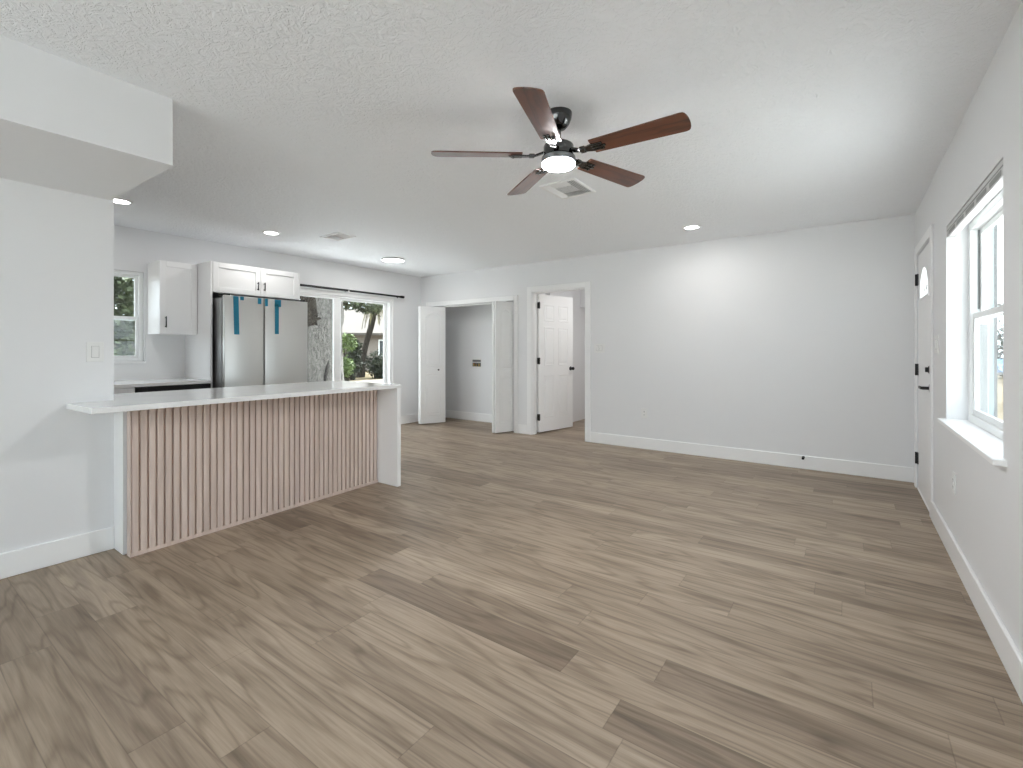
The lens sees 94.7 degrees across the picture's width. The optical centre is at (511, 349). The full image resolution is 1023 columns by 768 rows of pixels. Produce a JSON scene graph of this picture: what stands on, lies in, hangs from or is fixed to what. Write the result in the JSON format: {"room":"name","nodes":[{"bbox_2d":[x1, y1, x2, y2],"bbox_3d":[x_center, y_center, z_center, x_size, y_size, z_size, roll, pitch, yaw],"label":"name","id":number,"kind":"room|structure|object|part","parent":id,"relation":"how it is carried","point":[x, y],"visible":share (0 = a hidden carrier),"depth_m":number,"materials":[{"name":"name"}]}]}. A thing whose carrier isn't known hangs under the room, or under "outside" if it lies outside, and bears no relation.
{"room":"living room","nodes":[
{"label":"living room","id":0,"kind":"room"},
{"bbox_2d":[0,178,113,552],"bbox_3d":[-3.409,-0.012,1.587,0.124,2.440,3.230,0,0,35],"label":"wall","id":1,"kind":"structure","parent":0,"point":[57,246],"depth_m":2.65,"materials":[{"name":"white paint"}]},
{"bbox_2d":[0,526,113,578],"bbox_3d":[-3.353,1.141,1.547,0.015,0.135,3.229,0,0,35],"label":"baseboard","id":2,"kind":"structure","parent":1,"relation":"attached to","point":[27,559],"depth_m":2.64,"materials":[{"name":"white paint"}]},
{"bbox_2d":[86,342,103,361],"bbox_3d":[-2.468,0.013,2.792,0.012,0.118,0.080,0,0,35],"label":"light switch","id":3,"kind":"object","parent":1,"relation":"attached to","point":[94,351],"visible":1,"depth_m":2.79,"materials":[{"name":"white plastic"}]},
{"bbox_2d":[0,35,172,199],"bbox_3d":[-2.981,-1.069,1.276,0.936,0.326,3.219,0,0,35],"label":"soffit","id":4,"kind":"structure","parent":0,"point":[66,125],"depth_m":2.12,"materials":[{"name":"white paint"}]},
{"bbox_2d":[114,225,420,415],"bbox_3d":[-2.986,-0.012,6.117,0.198,2.440,9.300,0,0,35],"label":"wall","id":5,"kind":"structure","parent":0,"point":[134,248],"depth_m":6.34,"materials":[{"name":"white paint"}]},
{"bbox_2d":[114,270,145,363],"bbox_3d":[-4.069,-0.325,4.488,0.128,0.931,0.930,0,0,35],"label":"window","id":6,"kind":"structure","parent":5,"relation":"in","point":[138,277],"depth_m":4.82,"materials":[{"name":"white plastic"}]},
{"bbox_3d":[-4.096,-0.528,4.518,0.022,0.462,0.822,0,0,35],"label":"sash","id":7,"kind":"part","parent":6,"relation":"part of","materials":[{"name":"white plastic"}]},
{"bbox_3d":[-4.071,-0.126,4.501,0.022,0.422,0.822,0,0,35],"label":"sash","id":8,"kind":"part","parent":6,"relation":"part of","materials":[{"name":"white plastic"}]},
{"bbox_3d":[-4.036,0.129,4.465,0.047,0.022,0.930,0,0,35],"label":"sill","id":9,"kind":"part","parent":6,"relation":"part of","materials":[{"name":"white paint"}]},
{"bbox_2d":[114,334,184,380],"bbox_3d":[-4.093,0.075,4.386,0.008,0.465,1.836,0,0,35],"label":"backsplash","id":10,"kind":"structure","parent":5,"relation":"attached to","point":[164,354],"depth_m":4.93,"materials":[{"name":"white tile"}]},
{"bbox_2d":[147,260,196,334],"bbox_3d":[-3.514,-0.525,4.890,0.364,0.734,0.334,0,0,35],"label":"upper cabinet","id":11,"kind":"object","parent":5,"relation":"attached to","point":[171,286],"visible":1,"depth_m":4.79,"materials":[{"name":"white paint"}]},
{"bbox_2d":[300,292,390,383],"bbox_3d":[-2.495,0.221,6.759,0.133,1.974,1.853,0,0,35],"label":"door","id":12,"kind":"structure","parent":5,"relation":"in","point":[337,300],"depth_m":6.83,"materials":[{"name":"white plastic"}]},
{"bbox_3d":[-2.725,0.214,6.373,0.032,1.916,0.900,0,0,35],"label":"glass panel","id":13,"kind":"part","parent":12,"relation":"part of","materials":[{"name":"clear glass"}]},
{"bbox_3d":[-2.263,0.214,7.139,0.032,1.916,0.905,0,0,35],"label":"glass panel","id":14,"kind":"part","parent":12,"relation":"part of","materials":[{"name":"clear glass"}]},
{"bbox_2d":[300,288,393,383],"bbox_3d":[-2.430,0.198,6.715,0.014,2.020,1.920,0,0,35],"label":"door frame","id":15,"kind":"structure","parent":5,"relation":"attached to","point":[301,289],"depth_m":7.13,"materials":[{"name":"white paint"}]},
{"bbox_2d":[300,284,404,297],"bbox_3d":[-2.360,-0.844,6.742,0.095,0.042,2.085,0,0,35],"label":"curtain rod","id":16,"kind":"object","parent":5,"relation":"attached to","point":[303,285],"visible":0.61,"depth_m":6.71,"materials":[{"name":"black metal"}]},
{"bbox_3d":[-2.633,-0.844,6.313,0.033,0.033,1.030,0,0,35],"label":"rod","id":17,"kind":"part","parent":16,"relation":"part of","materials":[{"name":"black metal"}]},
{"bbox_3d":[-2.057,-0.844,7.122,0.030,0.030,0.955,0,0,35],"label":"rod","id":18,"kind":"part","parent":16,"relation":"part of","materials":[{"name":"black metal"}]},
{"bbox_2d":[401,413,417,423],"bbox_3d":[-1.700,1.141,7.739,0.015,0.135,0.593,0,0,35],"label":"baseboard","id":19,"kind":"structure","parent":5,"relation":"attached to","point":[411,418],"depth_m":7.75,"materials":[{"name":"white paint"}]},
{"bbox_2d":[0,0,1021,276],"bbox_3d":[-0.593,-1.292,3.786,6.802,0.120,10.320,0,0,35],"label":"ceiling","id":20,"kind":"structure","parent":0,"point":[304,121],"depth_m":2.37,"materials":[{"name":"white paint"}]},
{"bbox_2d":[114,198,132,204],"bbox_3d":[-3.242,-1.227,3.895,0.176,0.009,0.176,0,0,35],"label":"recessed light","id":21,"kind":"object","parent":20,"relation":"in","point":[116,200],"visible":0.64,"depth_m":3.90,"materials":[{"name":"white"}]},
{"bbox_2d":[262,231,280,234],"bbox_3d":[-2.529,-1.227,4.956,0.176,0.009,0.176,0,0,35],"label":"recessed light","id":22,"kind":"object","parent":20,"relation":"in","point":[264,232],"visible":1,"depth_m":4.94,"materials":[{"name":"white"}]},
{"bbox_2d":[320,232,355,240],"bbox_3d":[-1.884,-1.226,5.111,0.330,0.012,0.230,0,0,35],"label":"ceiling vent","id":23,"kind":"object","parent":20,"relation":"in","point":[337,236],"visible":1,"depth_m":5.08,"materials":[{"name":"white metal"}]},
{"bbox_2d":[380,256,405,262],"bbox_3d":[-1.605,-1.218,6.386,0.336,0.028,0.336,0,0,35],"label":"recessed light","id":24,"kind":"object","parent":20,"relation":"in","point":[388,258],"visible":1,"depth_m":6.30,"materials":[{"name":"white paint"}]},
{"bbox_2d":[431,87,690,194],"bbox_3d":[0.286,-1.091,2.431,1.224,0.281,1.272,0,0,35],"label":"ceiling fan","id":25,"kind":"object","parent":20,"relation":"hanging from","point":[548,123],"visible":1,"depth_m":2.37,"materials":[{"name":"brown wood"}]},
{"bbox_3d":[-0.179,-1.015,2.445,0.470,0.007,0.132,0,12,-2],"label":"blade","id":26,"kind":"part","parent":25,"relation":"part of","materials":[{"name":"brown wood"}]},
{"bbox_3d":[0.103,-1.015,2.857,0.132,0.007,0.470,-13,4,-19],"label":"blade","id":27,"kind":"part","parent":25,"relation":"part of","materials":[{"name":"brown wood"}]},
{"bbox_3d":[0.125,-1.015,2.049,0.132,0.007,0.470,13,4,16],"label":"blade","id":28,"kind":"part","parent":25,"relation":"part of","materials":[{"name":"brown wood"}]},
{"bbox_3d":[0.583,-1.015,2.715,0.470,0.007,0.132,0,-12,-38],"label":"blade","id":29,"kind":"part","parent":25,"relation":"part of","materials":[{"name":"brown wood"}]},
{"bbox_3d":[0.596,-1.015,2.216,0.470,0.007,0.132,0,-12,34],"label":"blade","id":30,"kind":"part","parent":25,"relation":"part of","materials":[{"name":"brown wood"}]},
{"bbox_2d":[539,178,595,199],"bbox_3d":[0.432,-1.226,3.597,0.300,0.012,0.360,0,0,35],"label":"ceiling vent","id":31,"kind":"object","parent":20,"relation":"in","point":[572,187],"visible":1,"depth_m":3.58,"materials":[{"name":"white metal"}]},
{"bbox_2d":[682,225,700,229],"bbox_3d":[1.809,-1.227,4.727,0.176,0.009,0.176,0,0,35],"label":"recessed light","id":32,"kind":"object","parent":20,"relation":"in","point":[688,227],"visible":1,"depth_m":4.72,"materials":[{"name":"white paint"}]},
{"bbox_2d":[0,417,1022,767],"bbox_3d":[-0.558,1.258,3.835,6.762,0.100,10.200,0,0,35],"label":"floor","id":33,"kind":"structure","parent":0,"point":[556,598],"depth_m":2.00,"materials":[{"name":"brown wood"}]},
{"bbox_2d":[114,387,134,393],"bbox_3d":[-3.995,0.774,3.947,0.674,0.868,1.194,0,0,35],"label":"base cabinet","id":34,"kind":"object","parent":33,"relation":"on","point":[131,389],"visible":0.05,"depth_m":4.19,"materials":[{"name":"white paint"}]},
{"bbox_2d":[114,378,211,387],"bbox_3d":[-3.827,0.324,4.196,0.659,0.030,1.834,0,0,35],"label":"countertop","id":35,"kind":"structure","parent":34,"relation":"on","point":[173,381],"depth_m":4.55,"materials":[{"name":"white stone"}]},
{"bbox_2d":[134,383,210,392],"bbox_3d":[-3.453,0.775,4.675,0.650,0.866,0.615,0,0,35],"label":"dishwasher","id":36,"kind":"object","parent":33,"relation":"on","point":[207,385],"visible":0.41,"depth_m":4.48,"materials":[{"name":"black plastic"}]},
{"bbox_3d":[-3.356,0.371,4.275,0.027,0.050,0.074,0,0,35],"label":"handle","id":37,"kind":"part","parent":36,"relation":"part of","materials":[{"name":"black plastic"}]},
{"bbox_2d":[185,261,299,387],"bbox_3d":[-3.014,0.153,5.333,0.664,2.110,0.958,0,0,35],"label":"tall cabinet","id":38,"kind":"object","parent":33,"relation":"on","point":[214,279],"visible":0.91,"depth_m":4.96,"materials":[{"name":"white paint"}]},
{"bbox_3d":[-3.301,0.153,4.961,0.629,2.110,0.019,0,0,35],"label":"panel","id":39,"kind":"part","parent":38,"relation":"part of","materials":[{"name":"white paint"}]},
{"bbox_3d":[-2.905,-0.744,4.988,0.020,0.310,0.479,0,0,35],"label":"door","id":40,"kind":"part","parent":38,"relation":"part of","materials":[{"name":"white paint"}]},
{"bbox_3d":[-2.639,-0.744,5.362,0.020,0.310,0.432,0,0,35],"label":"door","id":41,"kind":"part","parent":38,"relation":"part of","materials":[{"name":"white paint"}]},
{"bbox_3d":[-2.756,0.153,5.726,0.629,2.110,0.018,0,0,35],"label":"panel","id":42,"kind":"part","parent":38,"relation":"part of","materials":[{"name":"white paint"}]},
{"bbox_2d":[114,388,400,557],"bbox_3d":[-1.883,0.774,3.650,0.858,0.868,1.902,0,0,35],"label":"base cabinet","id":43,"kind":"object","parent":33,"relation":"on","point":[185,473],"visible":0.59,"depth_m":3.26,"materials":[{"name":"beige wood"}]},
{"bbox_2d":[66,380,400,413],"bbox_3d":[-1.971,0.324,3.585,0.930,0.031,2.123,0,0,35],"label":"countertop","id":44,"kind":"structure","parent":43,"relation":"on","point":[123,402],"depth_m":3.24,"materials":[{"name":"white stone"}]},
{"bbox_3d":[-1.343,0.774,4.409,0.858,0.868,0.040,0,0,35],"label":"panel","id":45,"kind":"part","parent":43,"relation":"part of","materials":[{"name":"white paint"}]},
{"bbox_2d":[212,293,306,387],"bbox_3d":[-2.907,0.321,5.268,0.752,1.775,0.890,0,0,35],"label":"refrigerator","id":46,"kind":"object","parent":33,"relation":"on","point":[256,341],"visible":0.59,"depth_m":4.96,"materials":[{"name":"grey metal"}]},
{"bbox_3d":[-2.767,0.301,4.862,0.049,1.695,0.390,0,0,35],"label":"door","id":47,"kind":"part","parent":46,"relation":"part of","materials":[{"name":"silver metal"}]},
{"bbox_3d":[-2.506,0.301,5.229,0.049,1.695,0.490,0,0,35],"label":"door","id":48,"kind":"part","parent":46,"relation":"part of","materials":[{"name":"silver metal"}]},
{"bbox_2d":[917,487,928,510],"bbox_3d":[3.383,1.203,3.698,0.224,0.011,0.834,0,0,35],"label":"threshold","id":49,"kind":"object","parent":33,"relation":"on","point":[917,487],"visible":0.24,"depth_m":3.76,"materials":[{"name":"white paint"}]},
{"bbox_2d":[445,290,584,421],"bbox_3d":[1.040,-0.012,7.564,4.682,2.440,2.071,0,0,35],"label":"wall","id":50,"kind":"structure","parent":0,"point":[468,329],"depth_m":8.06,"materials":[{"name":"white paint"}]},
{"bbox_2d":[445,410,491,422],"bbox_3d":[-0.406,1.141,7.843,2.002,0.135,0.015,0,0,35],"label":"baseboard","id":51,"kind":"structure","parent":50,"relation":"attached to","point":[481,417],"depth_m":8.06,"materials":[{"name":"white paint"}]},
{"bbox_2d":[472,359,481,367],"bbox_3d":[-0.597,0.228,7.971,0.220,0.150,0.031,0,0,35],"label":"washer outlet box","id":52,"kind":"object","parent":50,"relation":"attached to","point":[477,363],"visible":1,"depth_m":7.97,"materials":[{"name":"white plastic"}]},
{"bbox_2d":[580,290,584,307],"bbox_3d":[2.289,-0.977,7.541,2.420,0.510,0.440,0,0,35],"label":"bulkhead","id":53,"kind":"object","parent":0,"point":[582,292],"visible":0.07,"depth_m":8.04,"materials":[{"name":"white paint"}]},
{"bbox_2d":[421,214,914,467],"bbox_3d":[1.099,-0.012,6.180,6.384,2.440,0.115,0,0,35],"label":"wall","id":54,"kind":"structure","parent":0,"point":[796,341],"depth_m":5.06,"materials":[{"name":"white paint"}]},
{"bbox_2d":[426,295,517,432],"bbox_3d":[-0.670,0.210,7.360,1.874,1.997,0.016,0,0,35],"label":"door frame","id":55,"kind":"structure","parent":54,"relation":"attached to","point":[514,298],"depth_m":6.84,"materials":[{"name":"white paint"}]},
{"bbox_2d":[439,301,513,306],"bbox_3d":[-0.629,-0.706,7.417,1.730,0.018,0.036,0,0,35],"label":"track","id":56,"kind":"object","parent":54,"relation":"attached to","point":[508,301],"visible":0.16,"depth_m":7.43,"materials":[{"name":"white paint"}]},
{"bbox_2d":[418,306,444,423],"bbox_3d":[-1.314,0.247,7.679,0.290,1.887,0.397,0,0,35],"label":"door","id":57,"kind":"structure","parent":56,"relation":"hanging from","point":[431,320],"depth_m":7.62,"materials":[{"name":"white paint"}]},
{"bbox_2d":[492,301,513,432],"bbox_3d":[-0.134,0.247,6.864,0.261,1.887,0.344,0,0,35],"label":"door","id":58,"kind":"structure","parent":56,"relation":"hanging from","point":[502,311],"depth_m":6.79,"materials":[{"name":"white paint"}]},
{"bbox_2d":[518,424,526,433],"bbox_3d":[0.159,1.141,6.770,0.153,0.135,0.015,0,0,35],"label":"baseboard","id":59,"kind":"object","parent":54,"relation":"attached to","point":[522,428],"visible":1,"depth_m":6.76,"materials":[{"name":"white paint"}]},
{"bbox_2d":[537,294,574,431],"bbox_3d":[0.655,0.193,7.026,0.771,1.990,0.167,0,0,-43],"label":"door","id":60,"kind":"structure","parent":54,"relation":"in","point":[555,368],"depth_m":6.97,"materials":[{"name":"white paint"}]},
{"bbox_2d":[527,281,590,441],"bbox_3d":[0.661,0.158,6.482,0.995,2.100,0.131,0,0,35],"label":"door frame","id":61,"kind":"structure","parent":54,"relation":"attached to","point":[532,292],"depth_m":6.68,"materials":[{"name":"white paint"}]},
{"bbox_2d":[594,344,604,352],"bbox_3d":[1.133,-0.018,6.078,0.150,0.120,0.012,0,0,35],"label":"light switch","id":62,"kind":"object","parent":54,"relation":"attached to","point":[598,348],"visible":1,"depth_m":6.08,"materials":[{"name":"white plastic"}]},
{"bbox_2d":[641,408,646,417],"bbox_3d":[1.617,0.774,5.735,0.078,0.120,0.009,0,0,35],"label":"electrical outlet","id":63,"kind":"object","parent":54,"relation":"attached to","point":[643,410],"visible":1,"depth_m":5.73,"materials":[{"name":"white plastic"}]},
{"bbox_2d":[590,432,913,482],"bbox_3d":[2.347,1.141,5.211,3.227,0.135,0.015,0,0,35],"label":"baseboard","id":64,"kind":"structure","parent":54,"relation":"attached to","point":[891,472],"depth_m":4.96,"materials":[{"name":"white paint"}]},
{"bbox_2d":[915,0,1022,656],"bbox_3d":[1.458,-0.012,0.993,0.220,2.440,8.149,0,0,35],"label":"wall","id":65,"kind":"structure","parent":0,"point":[984,516],"depth_m":2.15,"materials":[{"name":"white paint"}]},
{"bbox_2d":[915,243,928,506],"bbox_3d":[3.300,0.193,3.776,0.104,2.006,0.860,0,0,35],"label":"door","id":66,"kind":"structure","parent":65,"relation":"in","point":[922,278],"depth_m":3.81,"materials":[{"name":"white paint"}]},
{"bbox_3d":[3.101,0.286,3.534,0.060,0.064,0.149,0,0,35],"label":"lever handle","id":67,"kind":"part","parent":66,"relation":"part of","materials":[{"name":"black metal"}]},
{"bbox_3d":[3.303,-0.538,3.755,0.022,0.256,0.514,0,0,35],"label":"light frame","id":68,"kind":"part","parent":66,"relation":"part of","materials":[{"name":"glass"}]},
{"bbox_2d":[914,224,932,517],"bbox_3d":[3.379,0.156,3.701,0.234,2.105,1.020,0,0,35],"label":"door frame","id":69,"kind":"structure","parent":65,"relation":"attached to","point":[928,235],"depth_m":3.41,"materials":[{"name":"white paint"}]},
{"bbox_2d":[952,472,955,494],"bbox_3d":[2.526,0.763,2.688,0.009,0.120,0.078,0,0,35],"label":"electrical outlet","id":70,"kind":"object","parent":65,"relation":"attached to","point":[953,473],"visible":1,"depth_m":2.67,"materials":[{"name":"white plastic"}]},
{"bbox_2d":[938,190,1006,466],"bbox_3d":[2.369,-0.155,2.304,0.261,1.212,1.390,0,0,35],"label":"window","id":71,"kind":"structure","parent":65,"relation":"in","point":[982,432],"depth_m":2.78,"materials":[{"name":"white plastic"}]},
{"bbox_3d":[2.318,0.439,2.340,0.137,0.024,1.390,0,0,35],"label":"sill","id":72,"kind":"part","parent":71,"relation":"part of","materials":[{"name":"white paint"}]},
{"bbox_3d":[2.427,-0.164,2.304,0.080,1.193,1.297,0,0,35],"label":"frame","id":73,"kind":"part","parent":71,"relation":"part of","materials":[{"name":"white plastic"}]},
{"bbox_3d":[2.414,0.085,2.313,0.022,0.604,1.207,0,0,35],"label":"sash","id":74,"kind":"part","parent":71,"relation":"part of","materials":[{"name":"white plastic"}]},
{"bbox_3d":[2.439,-0.446,2.295,0.022,0.539,1.207,0,0,35],"label":"sash","id":75,"kind":"part","parent":71,"relation":"part of","materials":[{"name":"white plastic"}]},
{"bbox_2d":[947,160,1002,237],"bbox_3d":[2.331,-0.725,2.372,0.038,0.067,1.295,0,0,35],"label":"blind headrail","id":76,"kind":"object","parent":65,"relation":"attached to","point":[993,183],"visible":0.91,"depth_m":2.24,"materials":[{"name":"grey plastic"}]},
{"bbox_2d":[931,501,1022,703],"bbox_3d":[1.030,1.141,0.594,0.015,0.135,6.762,0,0,35],"label":"baseboard","id":77,"kind":"structure","parent":65,"relation":"attached to","point":[1008,652],"depth_m":2.04,"materials":[{"name":"white paint"}]},
{"label":"outside","id":78,"kind":"structure","parent":0,"visible":0},
{"bbox_2d":[349,371,1002,419],"bbox_3d":[5.801,1.398,8.145,120.000,0.100,100.000,0,0,35],"label":"ground","id":79,"kind":"structure","parent":78,"point":[367,377],"depth_m":16.33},
{"bbox_2d":[114,322,133,351],"bbox_3d":[-8.569,0.403,8.620,0.160,1.990,7.300,0,0,35],"label":"wooden fence","id":80,"kind":"object","parent":79,"relation":"on","point":[120,322],"visible":0.02,"depth_m":9.50,"materials":[{"name":"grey wood"}]},
{"bbox_2d":[342,332,357,380],"bbox_3d":[-6.967,0.313,19.882,0.922,2.145,1.176,0,0,0],"label":"shrub","id":81,"kind":"object","parent":79,"relation":"on","point":[347,338],"visible":0.77,"depth_m":19.75,"materials":[{"name":"green plant"}]},
{"bbox_2d":[344,337,362,379],"bbox_3d":[-7.043,0.399,20.970,0.911,1.966,0.987,0,0,35],"label":"shrub","id":82,"kind":"object","parent":79,"relation":"on","point":[355,354],"visible":0.58,"depth_m":20.91,"materials":[{"name":"green plant"}]},
{"bbox_2d":[342,308,382,370],"bbox_3d":[-10.526,-0.802,34.093,19.200,4.300,9.400,0,0,-17],"label":"house","id":83,"kind":"structure","parent":79,"relation":"on","point":[353,321],"depth_m":30.45,"materials":[{"name":"brown"}]},
{"bbox_3d":[-7.934,-0.102,30.635,1.240,0.940,0.004,0,0,-17],"label":"pane","id":84,"kind":"part","parent":83,"relation":"part of","materials":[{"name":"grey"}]},
{"bbox_2d":[343,301,382,316],"bbox_3d":[-6.313,-1.194,17.971,4.013,5.185,2.430,0,0,-38],"label":"broadleaf tree","id":85,"kind":"object","parent":79,"relation":"on","point":[367,308],"visible":0.23,"depth_m":17.90,"materials":[{"name":"green plant"}]},
{"bbox_2d":[356,379,382,382],"bbox_3d":[-5.093,1.342,18.360,4.400,0.012,8.000,0,0,35],"label":"patio","id":86,"kind":"structure","parent":79,"relation":"on","point":[380,380],"depth_m":19.74,"materials":[{"name":"grey concrete"}]},
{"bbox_2d":[356,307,382,376],"bbox_3d":[-6.589,-0.663,23.054,2.499,4.124,2.434,0,0,35],"label":"palm tree","id":87,"kind":"object","parent":79,"relation":"on","point":[372,319],"visible":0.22,"depth_m":22.89,"materials":[{"name":"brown plant"}]},
{"bbox_2d":[363,349,382,377],"bbox_3d":[-6.266,0.712,22.158,1.470,1.509,1.207,0,0,-28],"label":"shrub","id":88,"kind":"object","parent":79,"relation":"on","point":[376,366],"visible":0.73,"depth_m":21.92,"materials":[{"name":"green plant"}]},
{"bbox_2d":[997,319,1002,376],"bbox_3d":[25.100,0.013,21.372,9.113,3.236,2.288,0,0,35],"label":"hedge","id":89,"kind":"object","parent":79,"relation":"on","point":[999,336],"visible":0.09,"depth_m":22.42,"materials":[{"name":"green plant"}]},
{"bbox_2d":[997,359,1002,374],"bbox_3d":[21.528,0.593,17.815,4.400,1.510,1.930,0,0,35],"label":"parked car","id":90,"kind":"object","parent":79,"relation":"on","point":[999,361],"visible":0.05,"depth_m":18.93,"materials":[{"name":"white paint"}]},
{"bbox_3d":[-4.318,1.341,9.951,6.420,0.014,6.800,0,0,35],"label":"slab","id":91,"kind":"object","parent":79,"relation":"on","visible":0},
{"bbox_2d":[114,276,134,355],"bbox_3d":[-6.611,-0.736,7.576,2.195,4.243,3.530,0,0,35],"label":"bush","id":92,"kind":"object","parent":91,"relation":"on","point":[125,302],"visible":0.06,"depth_m":7.54,"materials":[{"name":"green plant"}]},
{"bbox_2d":[300,296,344,381],"bbox_3d":[-4.022,-1.421,11.210,3.686,5.639,6.830,0,0,17],"label":"oak tree","id":93,"kind":"object","parent":91,"relation":"on","point":[319,310],"visible":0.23,"depth_m":10.10,"materials":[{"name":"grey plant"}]}
]}

